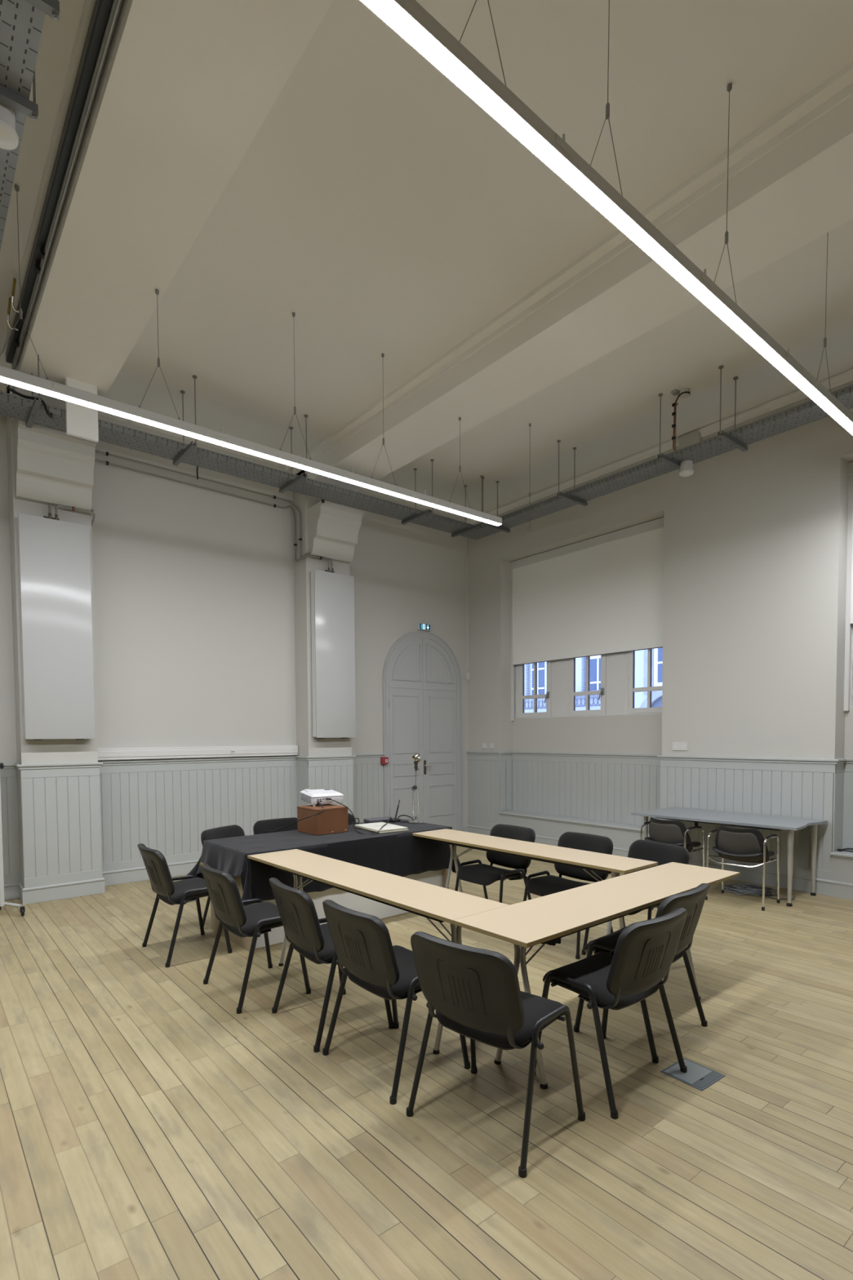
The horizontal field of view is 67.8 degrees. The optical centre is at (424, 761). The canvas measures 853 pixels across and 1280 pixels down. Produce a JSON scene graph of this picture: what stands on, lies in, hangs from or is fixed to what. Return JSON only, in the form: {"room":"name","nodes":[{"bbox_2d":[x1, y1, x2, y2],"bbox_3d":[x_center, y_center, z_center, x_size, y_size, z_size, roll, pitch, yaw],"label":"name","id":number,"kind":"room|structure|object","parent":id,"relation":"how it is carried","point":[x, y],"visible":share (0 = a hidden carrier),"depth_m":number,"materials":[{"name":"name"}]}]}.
{"room":"community hall","nodes":[
{"label":"community hall","id":0,"kind":"room"},
{"bbox_2d":[0,384,467,826],"bbox_3d":[-5.798,-1.092,5.093,18.500,5.081,0.781,-2,3,-39],"label":"wall","id":1,"kind":"structure","parent":0,"point":[201,597],"depth_m":7.62,"materials":[{"name":"paint"}]},
{"bbox_2d":[0,763,19,900],"bbox_3d":[-5.064,0.739,5.663,2.458,1.367,0.056,-2,3,-39],"label":"wainscot","id":2,"kind":"structure","parent":1,"relation":"attached to","point":[8,780],"depth_m":6.39,"materials":[{"name":"grey paint"}]},
{"bbox_2d":[13,419,96,512],"bbox_3d":[-3.562,-2.813,6.127,0.639,0.590,0.445,-2,3,-39],"label":"corbel","id":3,"kind":"object","parent":1,"relation":"attached to","point":[55,467],"visible":0.98,"depth_m":6.06,"materials":[{"name":"paint"}]},
{"bbox_2d":[17,512,94,740],"bbox_3d":[-3.627,-1.318,6.261,0.603,2.212,0.137,-2,3,-39],"label":"panel radiator","id":4,"kind":"object","parent":1,"relation":"attached to","point":[55,565],"visible":1,"depth_m":6.20,"materials":[{"name":"white metal"}]},
{"bbox_2d":[54,505,95,526],"bbox_3d":[-3.471,-2.460,6.467,0.257,0.158,0.531,0,2,5],"label":"pipe","id":5,"kind":"object","parent":4,"relation":"attached to","point":[73,508],"visible":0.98,"depth_m":6.32,"materials":[{"name":"metal"}]},
{"bbox_2d":[13,761,105,904],"bbox_3d":[-3.740,0.697,6.516,0.758,1.367,0.371,-2,3,-39],"label":"wainscot","id":6,"kind":"structure","parent":1,"relation":"attached to","point":[59,804],"depth_m":6.37,"materials":[{"name":"grey paint"}]},
{"bbox_2d":[97,745,297,760],"bbox_3d":[-2.614,-0.113,7.591,2.420,0.130,0.079,-2,3,-39],"label":"data trunking","id":7,"kind":"object","parent":1,"relation":"attached to","point":[108,753],"visible":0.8,"depth_m":7.46,"materials":[{"name":"white paint"}]},
{"bbox_2d":[98,755,297,885],"bbox_3d":[-2.635,0.645,7.639,2.458,1.367,0.056,-2,3,-39],"label":"wainscot","id":8,"kind":"structure","parent":1,"relation":"attached to","point":[165,806],"depth_m":7.44,"materials":[{"name":"grey paint"}]},
{"bbox_2d":[94,459,329,567],"bbox_3d":[-2.492,-2.840,7.560,2.787,0.858,0.355,-2,3,-31],"label":"pipe","id":9,"kind":"object","parent":1,"relation":"attached to","point":[107,463],"visible":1,"depth_m":7.71,"materials":[{"name":"metal"}]},
{"bbox_2d":[94,449,333,568],"bbox_3d":[-2.478,-2.888,7.564,2.860,0.955,0.348,-2,3,-32],"label":"pipe","id":10,"kind":"object","parent":1,"relation":"attached to","point":[106,453],"visible":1,"depth_m":7.64,"materials":[{"name":"metal"}]},
{"bbox_2d":[295,755,355,814],"bbox_3d":[-1.319,0.603,8.485,0.737,1.367,0.371,-2,3,-39],"label":"wainscot","id":11,"kind":"structure","parent":1,"relation":"attached to","point":[335,773],"depth_m":8.34,"materials":[{"name":"grey paint"}]},
{"bbox_2d":[311,567,355,738],"bbox_3d":[-1.188,-1.397,8.245,0.587,2.194,0.137,-2,3,-39],"label":"panel radiator","id":12,"kind":"object","parent":1,"relation":"attached to","point":[332,593],"visible":1,"depth_m":8.17,"materials":[{"name":"white metal"}]},
{"bbox_2d":[307,500,364,564],"bbox_3d":[-1.135,-2.907,8.100,0.603,0.590,0.445,-2,3,-39],"label":"corbel","id":13,"kind":"object","parent":1,"relation":"attached to","point":[333,528],"visible":1,"depth_m":8.02,"materials":[{"name":"paint"}]},
{"bbox_2d":[351,753,384,822],"bbox_3d":[-0.898,0.576,9.096,0.772,1.367,0.056,-2,3,-39],"label":"wainscot","id":14,"kind":"structure","parent":1,"relation":"attached to","point":[368,771],"depth_m":9.15,"materials":[{"name":"grey paint"}]},
{"bbox_2d":[380,756,388,764],"bbox_3d":[-0.584,-0.013,9.285,0.110,0.102,0.058,-2,3,-39],"label":"fire alarm","id":15,"kind":"object","parent":14,"relation":"attached to","point":[383,760],"visible":1,"depth_m":9.26,"materials":[{"name":"red plastic"}]},
{"bbox_2d":[382,631,462,831],"bbox_3d":[0.017,-0.386,9.766,1.550,3.225,0.107,-2,3,-39],"label":"door","id":16,"kind":"structure","parent":1,"relation":"in","point":[422,678],"depth_m":9.77,"materials":[{"name":"grey wood"}]},
{"bbox_2d":[417,622,431,631],"bbox_3d":[-0.003,-2.060,9.716,0.236,0.108,0.048,-2,3,-39],"label":"exit sign","id":17,"kind":"object","parent":1,"relation":"attached to","point":[420,626],"visible":1,"depth_m":9.69,"materials":[{"name":"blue plastic"}]},
{"bbox_2d":[466,558,467,672],"bbox_3d":[0.698,-2.361,10.297,0.012,1.840,0.011,-2,3,-39],"label":"cable","id":18,"kind":"object","parent":1,"relation":"attached to","point":[467,558],"visible":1,"depth_m":10.29,"materials":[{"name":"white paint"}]},
{"bbox_2d":[0,845,852,1279],"bbox_3d":[-1.220,1.745,-0.401,18.500,0.200,15.400,-2,3,-39],"label":"floor","id":19,"kind":"structure","parent":0,"point":[152,1128],"depth_m":2.70,"materials":[{"name":"brown wood"}]},
{"bbox_2d":[0,762,25,915],"bbox_3d":[-4.328,0.450,5.434,1.454,1.946,0.488,-2,3,-39],"label":"whiteboard","id":20,"kind":"object","parent":19,"relation":"on","point":[22,909],"visible":1,"depth_m":5.79,"materials":[{"name":"grey paint"}]},
{"bbox_2d":[137,843,231,967],"bbox_3d":[-1.844,1.026,4.818,0.562,0.824,0.600,-2,3,-39],"label":"chair","id":21,"kind":"object","parent":19,"relation":"on","point":[192,888],"visible":0.85,"depth_m":4.65,"materials":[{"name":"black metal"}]},
{"bbox_2d":[200,824,244,928],"bbox_3d":[-1.586,0.996,5.528,0.562,0.824,0.600,1,3,25],"label":"chair","id":22,"kind":"object","parent":19,"relation":"on","point":[229,831],"visible":0.14,"depth_m":5.56,"materials":[{"name":"black metal"}]},
{"bbox_2d":[199,862,311,1013],"bbox_3d":[-1.112,1.045,4.063,0.562,0.838,0.600,-2,3,-38],"label":"chair","id":23,"kind":"object","parent":19,"relation":"on","point":[254,920],"visible":0.91,"depth_m":3.89,"materials":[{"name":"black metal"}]},
{"bbox_2d":[253,817,297,835],"bbox_3d":[-1.283,0.975,6.000,0.600,0.824,0.562,-2,3,-38],"label":"chair","id":24,"kind":"object","parent":19,"relation":"on","point":[260,827],"visible":0.12,"depth_m":6.13,"materials":[{"name":"black metal"}]},
{"bbox_2d":[210,868,448,953],"bbox_3d":[-0.785,1.026,5.727,2.055,0.738,0.860,-2,3,-41],"label":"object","id":25,"kind":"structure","parent":19,"relation":"on","point":[347,900],"depth_m":5.32,"materials":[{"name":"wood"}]},
{"bbox_2d":[182,818,460,906],"bbox_3d":[-0.859,0.877,5.741,2.421,0.473,1.162,-2,3,-39],"label":"tablecloth","id":26,"kind":"object","parent":25,"relation":"on","point":[401,853],"visible":0.65,"depth_m":5.36,"materials":[{"name":"black fabric"}]},
{"bbox_2d":[263,802,324,833],"bbox_3d":[-1.210,0.612,5.722,0.662,0.473,0.275,0,2,8],"label":"cable","id":27,"kind":"object","parent":26,"relation":"on","point":[318,803],"visible":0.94,"depth_m":5.66,"materials":[{"name":"black rubber"}]},
{"bbox_2d":[297,804,348,835],"bbox_3d":[-0.934,0.525,5.819,0.329,0.230,0.353,-2,3,-41],"label":"box","id":28,"kind":"object","parent":26,"relation":"on","point":[334,818],"visible":0.97,"depth_m":5.70,"materials":[{"name":"brown"}]},
{"bbox_2d":[299,788,343,806],"bbox_3d":[-0.970,0.333,5.988,0.317,0.141,0.306,-2,3,-32],"label":"projector","id":29,"kind":"object","parent":28,"relation":"on","point":[312,797],"visible":0.98,"depth_m":5.89,"materials":[{"name":"white plastic"}]},
{"bbox_2d":[301,793,311,804],"bbox_3d":[-1.103,0.344,5.905,0.005,0.056,0.244,-2,8,-32],"label":"vent","id":30,"kind":"object","parent":29,"relation":"attached to","point":[306,797],"depth_m":5.89,"materials":[{"name":"grey plastic"}]},
{"bbox_2d":[326,797,391,834],"bbox_3d":[-0.437,0.479,5.990,0.496,0.306,0.838,2,3,43],"label":"cable","id":31,"kind":"object","parent":26,"relation":"on","point":[327,798],"visible":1,"depth_m":5.77,"materials":[{"name":"black rubber"}]},
{"bbox_2d":[363,816,396,822],"bbox_3d":[-0.450,0.594,6.463,0.310,0.034,0.152,-2,3,-31],"label":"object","id":32,"kind":"object","parent":26,"relation":"on","point":[377,820],"visible":0.83,"depth_m":6.40,"materials":[{"name":"grey plastic"}]},
{"bbox_2d":[355,826,408,833],"bbox_3d":[-0.405,0.626,5.948,0.310,0.009,0.470,-2,3,-34],"label":"board","id":33,"kind":"object","parent":26,"relation":"on","point":[355,827],"visible":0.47,"depth_m":5.78,"materials":[{"name":"beige paper"}]},
{"bbox_2d":[354,825,407,832],"bbox_3d":[-0.415,0.617,5.948,0.310,0.009,0.470,-2,3,-34],"label":"board","id":34,"kind":"object","parent":33,"relation":"on","point":[354,825],"visible":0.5,"depth_m":5.78,"materials":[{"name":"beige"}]},
{"bbox_2d":[354,822,408,831],"bbox_3d":[-0.411,0.608,5.947,0.310,0.009,0.470,-2,3,-34],"label":"board","id":35,"kind":"object","parent":34,"relation":"on","point":[374,826],"visible":0.94,"depth_m":5.91,"materials":[{"name":"beige paper"}]},
{"bbox_2d":[390,800,400,822],"bbox_3d":[-0.296,0.499,6.444,0.097,0.223,0.070,-2,3,-39],"label":"microphone","id":36,"kind":"object","parent":26,"relation":"on","point":[395,820],"visible":1,"depth_m":6.44,"materials":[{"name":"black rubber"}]},
{"bbox_2d":[408,753,423,823],"bbox_3d":[-0.088,0.265,6.359,0.156,0.694,0.156,-2,3,-39],"label":"desk lamp","id":37,"kind":"object","parent":26,"relation":"on","point":[416,757],"visible":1,"depth_m":6.34,"materials":[{"name":"silver metal"}]},
{"bbox_2d":[413,760,417,771],"bbox_3d":[-0.085,0.044,6.354,0.048,0.110,0.048,-2,3,-39],"label":"socket","id":38,"kind":"object","parent":37,"relation":"attached to","point":[415,762],"depth_m":6.34,"materials":[{"name":"metal"}]},
{"bbox_2d":[268,877,393,1052],"bbox_3d":[-0.559,1.067,3.603,0.562,0.824,0.600,-2,3,-35],"label":"chair","id":39,"kind":"object","parent":19,"relation":"on","point":[313,940],"visible":0.74,"depth_m":3.40,"materials":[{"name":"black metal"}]},
{"bbox_2d":[347,813,355,823],"bbox_3d":[-0.795,0.959,6.333,0.600,0.824,0.562,-2,3,-39],"label":"chair","id":40,"kind":"object","parent":19,"relation":"on","point":[350,818],"visible":0.03,"depth_m":6.58,"materials":[{"name":"black metal"}]},
{"bbox_2d":[247,848,509,1054],"bbox_3d":[-0.437,1.091,4.031,0.404,0.740,2.235,-2,3,-41],"label":"folding table","id":41,"kind":"object","parent":19,"relation":"on","point":[441,904],"visible":0.84,"depth_m":3.71,"materials":[{"name":"brown wood"}]},
{"bbox_2d":[322,899,470,1104],"bbox_3d":[-0.172,1.084,3.136,0.562,0.824,0.600,-2,3,-40],"label":"chair","id":42,"kind":"object","parent":19,"relation":"on","point":[362,942],"visible":0.91,"depth_m":2.95,"materials":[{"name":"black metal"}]},
{"bbox_2d":[454,823,535,902],"bbox_3d":[0.613,0.986,5.453,0.562,0.824,0.600,-2,3,-39],"label":"chair","id":43,"kind":"object","parent":19,"relation":"on","point":[480,873],"visible":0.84,"depth_m":5.42,"materials":[{"name":"black metal"}]},
{"bbox_2d":[406,931,585,1177],"bbox_3d":[0.279,1.101,2.661,0.600,0.824,0.562,2,3,42],"label":"chair","id":44,"kind":"object","parent":19,"relation":"on","point":[475,993],"visible":1,"depth_m":2.48,"materials":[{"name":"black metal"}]},
{"bbox_2d":[412,828,657,935],"bbox_3d":[0.751,1.042,5.091,0.416,0.740,2.173,-2,3,-41],"label":"folding table","id":45,"kind":"object","parent":19,"relation":"on","point":[613,864],"visible":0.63,"depth_m":4.85,"materials":[{"name":"brown wood"}]},
{"bbox_2d":[523,831,613,959],"bbox_3d":[1.129,1.002,4.971,0.562,0.824,0.600,-2,3,-39],"label":"chair","id":46,"kind":"object","parent":19,"relation":"on","point":[542,886],"visible":0.6,"depth_m":4.99,"materials":[{"name":"black metal"}]},
{"bbox_2d":[498,810,649,857],"bbox_3d":[2.133,1.030,8.894,0.327,0.440,2.722,-2,3,-39],"label":"window seat","id":47,"kind":"object","parent":19,"relation":"on","point":[548,828],"visible":0.33,"depth_m":8.85,"materials":[{"name":"grey paint"}]},
{"bbox_2d":[453,862,740,1088],"bbox_3d":[1.076,1.101,3.555,2.079,0.740,0.455,-2,3,-41],"label":"folding table","id":48,"kind":"object","parent":19,"relation":"on","point":[546,919],"visible":0.71,"depth_m":3.24,"materials":[{"name":"brown wood"}]},
{"bbox_2d":[534,907,687,1119],"bbox_3d":[0.897,1.083,3.009,0.600,0.824,0.562,-2,3,-39],"label":"chair","id":49,"kind":"object","parent":19,"relation":"on","point":[644,953],"visible":1,"depth_m":2.83,"materials":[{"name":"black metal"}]},
{"bbox_2d":[582,840,689,955],"bbox_3d":[1.542,1.016,4.569,0.562,0.824,0.600,-2,3,-31],"label":"chair","id":50,"kind":"object","parent":19,"relation":"on","point":[663,853],"visible":0.17,"depth_m":4.67,"materials":[{"name":"black metal"}]},
{"bbox_2d":[573,883,709,1063],"bbox_3d":[1.213,1.062,3.469,0.600,0.824,0.562,-2,3,-43],"label":"chair","id":51,"kind":"object","parent":19,"relation":"on","point":[693,900],"visible":0.44,"depth_m":3.37,"materials":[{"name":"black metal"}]},
{"bbox_2d":[640,817,705,866],"bbox_3d":[2.621,0.962,6.733,0.429,0.745,0.548,-2,3,-36],"label":"armchair","id":52,"kind":"object","parent":19,"relation":"on","point":[674,832],"visible":0.73,"depth_m":6.57,"materials":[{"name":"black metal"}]},
{"bbox_2d":[660,1057,725,1090],"bbox_3d":[1.281,1.489,3.032,0.212,0.005,0.212,-2,3,-37],"label":"box","id":53,"kind":"object","parent":19,"relation":"on","point":[700,1077],"visible":1,"depth_m":3.02,"materials":[{"name":"grey metal"}]},
{"bbox_2d":[631,806,827,906],"bbox_3d":[3.151,0.955,6.683,0.882,0.757,1.647,-2,3,-39],"label":"desk","id":54,"kind":"object","parent":19,"relation":"on","point":[775,823],"visible":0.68,"depth_m":6.42,"materials":[{"name":"laminate"}]},
{"bbox_2d":[705,825,779,911],"bbox_3d":[3.076,0.983,6.142,0.429,0.745,0.548,-2,3,-42],"label":"armchair","id":55,"kind":"object","parent":19,"relation":"on","point":[749,845],"visible":0.98,"depth_m":6.00,"materials":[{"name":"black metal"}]},
{"bbox_2d":[720,883,795,899],"bbox_3d":[3.388,1.321,6.463,0.513,0.035,0.683,-2,3,-39],"label":"tangled cables","id":56,"kind":"object","parent":19,"relation":"on","point":[743,889],"visible":0.97,"depth_m":6.50,"materials":[{"name":"plastic"}]},
{"bbox_2d":[830,849,852,900],"bbox_3d":[5.011,1.156,5.362,0.327,0.440,2.722,-2,3,-39],"label":"window seat","id":57,"kind":"object","parent":19,"relation":"on","point":[842,861],"visible":0.88,"depth_m":6.25,"materials":[{"name":"grey paint"}]},
{"bbox_2d":[0,0,852,520],"bbox_3d":[-1.251,-3.557,-0.614,18.500,0.250,15.400,-2,3,-39],"label":"ceiling","id":58,"kind":"structure","parent":0,"point":[375,202],"depth_m":4.36,"materials":[{"name":"paint"}]},
{"bbox_2d":[0,68,38,120],"bbox_3d":[-1.918,-3.237,2.750,0.424,0.652,0.042,-2,3,-39],"label":"hanger","id":59,"kind":"object","parent":58,"relation":"hanging from","point":[8,97],"visible":0.84,"depth_m":2.84,"materials":[{"name":"silver metal"}]},
{"bbox_2d":[25,355,41,428],"bbox_3d":[-3.403,-3.340,5.514,0.042,0.652,0.642,-2,3,-39],"label":"hanger","id":60,"kind":"object","parent":58,"relation":"hanging from","point":[35,406],"visible":0.56,"depth_m":5.49,"materials":[{"name":"silver metal"}]},
{"bbox_2d":[0,391,66,431],"bbox_3d":[-7.275,-2.955,2.546,10.508,0.058,0.330,-2,3,-39],"label":"cable tray","id":61,"kind":"object","parent":60,"relation":"on","point":[11,406],"visible":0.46,"depth_m":5.59,"materials":[{"name":"grey metal"}]},
{"bbox_2d":[6,386,53,417],"bbox_3d":[-3.400,-3.095,5.488,0.346,0.200,0.166,-2,3,-39],"label":"loose cable","id":62,"kind":"object","parent":61,"relation":"hanging from","point":[51,415],"visible":0.92,"depth_m":5.49,"materials":[{"name":"black rubber"}]},
{"bbox_2d":[23,0,59,21],"bbox_3d":[-1.590,-3.223,2.347,0.424,0.652,0.042,-2,3,-39],"label":"hanger","id":63,"kind":"object","parent":58,"relation":"hanging from","point":[51,8],"visible":1,"depth_m":2.46,"materials":[{"name":"silver metal"}]},
{"bbox_2d":[0,0,44,248],"bbox_3d":[-0.689,-2.942,1.253,0.330,0.058,9.950,-2,3,-39],"label":"cable tray","id":64,"kind":"object","parent":63,"relation":"hanging from","point":[21,24],"visible":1,"depth_m":2.68,"materials":[{"name":"grey metal"}]},
{"bbox_2d":[0,102,18,150],"bbox_3d":[-1.935,-2.902,2.890,0.148,0.140,0.148,-2,3,-39],"label":"ceiling speaker","id":65,"kind":"object","parent":64,"relation":"attached to","point":[9,139],"visible":0.96,"depth_m":2.88,"materials":[{"name":"white plastic"}]},
{"bbox_2d":[0,0,333,409],"bbox_3d":[0.699,-3.390,0.865,0.874,0.326,14.620,-2,3,-39],"label":"beam","id":66,"kind":"structure","parent":58,"relation":"attached to","point":[185,88],"depth_m":3.50,"materials":[{"name":"paint"}]},
{"bbox_2d":[5,0,123,395],"bbox_3d":[-0.435,-3.284,1.617,0.140,0.403,10.413,-2,3,-39],"label":"ceiling track","id":67,"kind":"object","parent":66,"relation":"attached to","point":[105,13],"visible":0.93,"depth_m":3.62,"materials":[{"name":"metal"}]},
{"bbox_2d":[64,377,98,442],"bbox_3d":[-3.082,-3.168,5.707,0.256,0.503,0.044,-2,3,-39],"label":"board","id":68,"kind":"object","parent":66,"relation":"attached to","point":[81,421],"visible":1,"depth_m":5.69,"materials":[{"name":"paint"}]},
{"bbox_2d":[173,374,197,466],"bbox_3d":[-2.393,-3.379,6.336,0.042,0.652,0.642,-2,3,-39],"label":"hanger","id":69,"kind":"object","parent":58,"relation":"hanging from","point":[190,446],"visible":0.94,"depth_m":6.32,"materials":[{"name":"silver metal"}]},
{"bbox_2d":[97,418,474,535],"bbox_3d":[-1.296,-3.186,7.410,4.910,0.058,0.330,-2,3,-39],"label":"cable tray","id":70,"kind":"object","parent":69,"relation":"hanging from","point":[110,433],"visible":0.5,"depth_m":6.94,"materials":[{"name":"grey metal"}]},
{"bbox_2d":[0,184,502,525],"bbox_3d":[-1.821,-3.024,4.601,6.762,1.228,0.071,-2,3,-39],"label":"linear pendant light","id":71,"kind":"object","parent":58,"relation":"hanging from","point":[7,375],"visible":1,"depth_m":4.78,"materials":[{"name":"grey paint"}]},
{"bbox_2d":[0,376,501,525],"bbox_3d":[-1.821,-2.416,4.624,6.744,0.012,0.059,-2,3,-39],"label":"diffuser","id":72,"kind":"object","parent":71,"relation":"attached to","point":[20,382],"depth_m":4.86,"materials":[{"name":"white plastic"}]},
{"bbox_2d":[279,414,307,493],"bbox_3d":[-1.465,-3.415,7.091,0.042,0.652,0.642,-2,3,-39],"label":"hanger","id":73,"kind":"object","parent":58,"relation":"hanging from","point":[302,476],"visible":0.95,"depth_m":7.08,"materials":[{"name":"silver metal"}]},
{"bbox_2d":[401,458,434,524],"bbox_3d":[-0.090,-3.468,8.209,0.042,0.652,0.642,-2,3,-39],"label":"hanger","id":74,"kind":"object","parent":58,"relation":"hanging from","point":[423,513],"visible":0.96,"depth_m":8.20,"materials":[{"name":"silver metal"}]},
{"bbox_2d":[451,476,484,537],"bbox_3d":[0.598,-3.494,8.769,0.042,0.652,0.642,-2,3,-39],"label":"hanger","id":75,"kind":"object","parent":58,"relation":"hanging from","point":[477,526],"visible":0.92,"depth_m":8.77,"materials":[{"name":"silver metal"}]},
{"bbox_2d":[480,475,510,533],"bbox_3d":[0.964,-3.491,8.643,0.549,0.652,0.042,-2,3,-39],"label":"hanger","id":76,"kind":"object","parent":58,"relation":"hanging from","point":[482,523],"visible":0.97,"depth_m":8.64,"materials":[{"name":"silver metal"}]},
{"bbox_2d":[527,423,533,530],"bbox_3d":[1.177,-3.168,7.083,0.068,1.174,0.023,-1,2,-7],"label":"wire","id":77,"kind":"object","parent":58,"relation":"hanging from","point":[530,424],"visible":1,"depth_m":7.08,"materials":[{"name":"silver metal"}]},
{"bbox_2d":[285,62,852,491],"bbox_3d":[3.120,-3.483,2.834,0.853,0.326,14.620,-2,3,-39],"label":"beam","id":78,"kind":"structure","parent":58,"relation":"attached to","point":[790,181],"depth_m":4.60,"materials":[{"name":"paint"}]},
{"bbox_2d":[556,440,587,506],"bbox_3d":[1.780,-3.456,7.642,0.549,0.652,0.042,-2,3,-39],"label":"hanger","id":79,"kind":"object","parent":58,"relation":"hanging from","point":[561,495],"visible":1,"depth_m":7.65,"materials":[{"name":"silver metal"}]},
{"bbox_2d":[360,0,852,435],"bbox_3d":[0.868,-3.010,2.788,8.626,1.239,0.071,-1,2,-39],"label":"linear pendant light","id":80,"kind":"object","parent":58,"relation":"hanging from","point":[408,19],"visible":0.98,"depth_m":2.61,"materials":[{"name":"grey paint"}]},
{"bbox_2d":[657,393,680,469],"bbox_3d":[2.601,-3.420,6.634,0.549,0.652,0.042,-2,3,-39],"label":"hanger","id":81,"kind":"object","parent":58,"relation":"hanging from","point":[663,457],"visible":0.78,"depth_m":6.54,"materials":[{"name":"silver metal"}]},
{"bbox_2d":[671,387,690,398],"bbox_3d":[2.582,-3.706,6.404,0.190,0.062,0.103,0,2,10],"label":"smoke detector","id":82,"kind":"object","parent":58,"relation":"attached to","point":[685,393],"visible":1,"depth_m":6.37,"materials":[{"name":"white plastic"}]},
{"bbox_2d":[671,394,679,450],"bbox_3d":[2.564,-3.453,6.460,0.069,0.538,0.077,-2,3,-39],"label":"conduit","id":83,"kind":"object","parent":82,"relation":"hanging from","point":[673,414],"visible":1,"depth_m":6.46,"materials":[{"name":"brown metal"}]},
{"bbox_2d":[717,364,747,451],"bbox_3d":[2.993,-3.403,6.154,0.549,0.652,0.042,-2,3,-39],"label":"hanger","id":84,"kind":"object","parent":58,"relation":"hanging from","point":[723,435],"visible":1,"depth_m":6.13,"materials":[{"name":"silver metal"}]},
{"bbox_2d":[461,384,852,539],"bbox_3d":[3.888,-3.128,5.201,0.315,0.058,10.300,-2,3,-39],"label":"cable tray","id":85,"kind":"object","parent":84,"relation":"hanging from","point":[807,412],"visible":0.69,"depth_m":6.59,"materials":[{"name":"grey metal"}]},
{"bbox_2d":[679,459,693,477],"bbox_3d":[2.761,-3.083,6.691,0.148,0.140,0.148,-2,3,-39],"label":"ceiling speaker","id":86,"kind":"object","parent":85,"relation":"hanging from","point":[686,466],"visible":1,"depth_m":6.64,"materials":[{"name":"white plastic"}]},
{"bbox_2d":[466,380,852,809],"bbox_3d":[5.576,-1.146,4.754,0.485,5.081,14.966,-2,3,-39],"label":"wall","id":87,"kind":"structure","parent":0,"point":[755,540],"depth_m":7.05,"materials":[{"name":"paint"}]},
{"bbox_2d":[466,751,512,835],"bbox_3d":[1.049,0.520,10.191,0.302,1.367,0.781,-2,3,-39],"label":"wainscot","id":88,"kind":"structure","parent":87,"relation":"attached to","point":[490,775],"depth_m":10.05,"materials":[{"name":"grey paint"}]},
{"bbox_2d":[512,751,662,826],"bbox_3d":[2.233,0.344,8.947,0.056,0.929,2.697,-2,3,-39],"label":"wainscot","id":89,"kind":"structure","parent":87,"relation":"attached to","point":[602,787],"depth_m":8.87,"materials":[{"name":"grey paint"}]},
{"bbox_2d":[514,648,662,718],"bbox_3d":[2.292,-1.772,8.920,0.225,2.305,2.697,-2,3,-39],"label":"window","id":90,"kind":"structure","parent":87,"relation":"in","point":[618,690],"depth_m":8.88,"materials":[{"name":"white paint"}]},
{"bbox_2d":[510,516,663,720],"bbox_3d":[2.197,-1.829,8.857,0.062,2.463,2.714,-2,3,-39],"label":"roller blind","id":91,"kind":"object","parent":90,"relation":"attached to","point":[602,594],"visible":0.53,"depth_m":8.72,"materials":[{"name":"white fabric"}]},
{"bbox_2d":[464,368,852,524],"bbox_3d":[5.286,-3.631,4.580,0.075,0.085,14.600,-2,3,-39],"label":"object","id":92,"kind":"structure","parent":87,"relation":"attached to","point":[845,377],"depth_m":7.51,"materials":[{"name":"paint"}]},
{"bbox_2d":[672,742,688,751],"bbox_3d":[3.033,-0.180,7.531,0.014,0.098,0.193,-2,3,-39],"label":"wall socket","id":93,"kind":"object","parent":87,"relation":"attached to","point":[676,745],"visible":1,"depth_m":7.52,"materials":[{"name":"white plastic"}]},
{"bbox_2d":[677,430,701,448],"bbox_3d":[3.053,-3.665,7.308,0.095,0.180,0.250,-2,3,-39],"label":"corbel","id":94,"kind":"object","parent":87,"relation":"attached to","point":[693,437],"visible":0.65,"depth_m":7.28,"materials":[{"name":"paint"}]},
{"bbox_2d":[657,755,846,896],"bbox_3d":[3.565,0.630,7.103,0.302,1.367,1.944,-2,3,-39],"label":"wainscot","id":95,"kind":"structure","parent":87,"relation":"attached to","point":[813,788],"depth_m":6.77,"materials":[{"name":"grey paint"}]},
{"bbox_2d":[842,758,852,850],"bbox_3d":[5.110,0.470,5.416,0.056,0.929,2.697,-2,3,-39],"label":"wainscot","id":96,"kind":"structure","parent":87,"relation":"attached to","point":[848,773],"depth_m":6.42,"materials":[{"name":"grey paint"}]},
{"bbox_2d":[844,461,852,711],"bbox_3d":[5.075,-1.703,5.326,0.062,2.463,2.714,-2,3,-39],"label":"roller blind","id":97,"kind":"object","parent":87,"relation":"attached to","point":[849,604],"visible":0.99,"depth_m":6.34,"materials":[{"name":"white fabric"}]},
{"bbox_2d":[849,624,852,706],"bbox_3d":[5.184,-1.647,5.401,0.188,2.305,2.697,-2,3,-39],"label":"window","id":98,"kind":"structure","parent":87,"relation":"in","point":[851,648],"depth_m":6.40,"materials":[{"name":"white paint"}]},
{"label":"outside","id":99,"kind":"structure","parent":0,"visible":0},
{"bbox_3d":[3.554,4.242,11.449,4.300,0.200,24.000,-2,3,-39],"label":"street","id":100,"kind":"object","parent":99,"visible":0},
{"bbox_2d":[524,647,662,717],"bbox_3d":[5.193,-0.519,12.616,0.800,9.200,18.000,-2,3,-39],"label":"building","id":101,"kind":"structure","parent":100,"relation":"on","point":[641,656],"depth_m":13.98,"materials":[{"name":"stone"}]},
{"bbox_2d":[525,663,530,695],"bbox_3d":[2.529,-2.114,15.427,0.030,1.032,0.150,-2,3,-39],"label":"shutter","id":102,"kind":"object","parent":101,"relation":"hanging from","point":[528,665],"depth_m":15.44,"materials":[{"name":"silver metal"}]},
{"bbox_2d":[581,657,586,691],"bbox_3d":[3.577,-2.068,14.140,0.030,1.032,0.170,-2,3,-39],"label":"shutter","id":103,"kind":"object","parent":101,"relation":"hanging from","point":[583,659],"depth_m":14.19,"materials":[{"name":"silver metal"}]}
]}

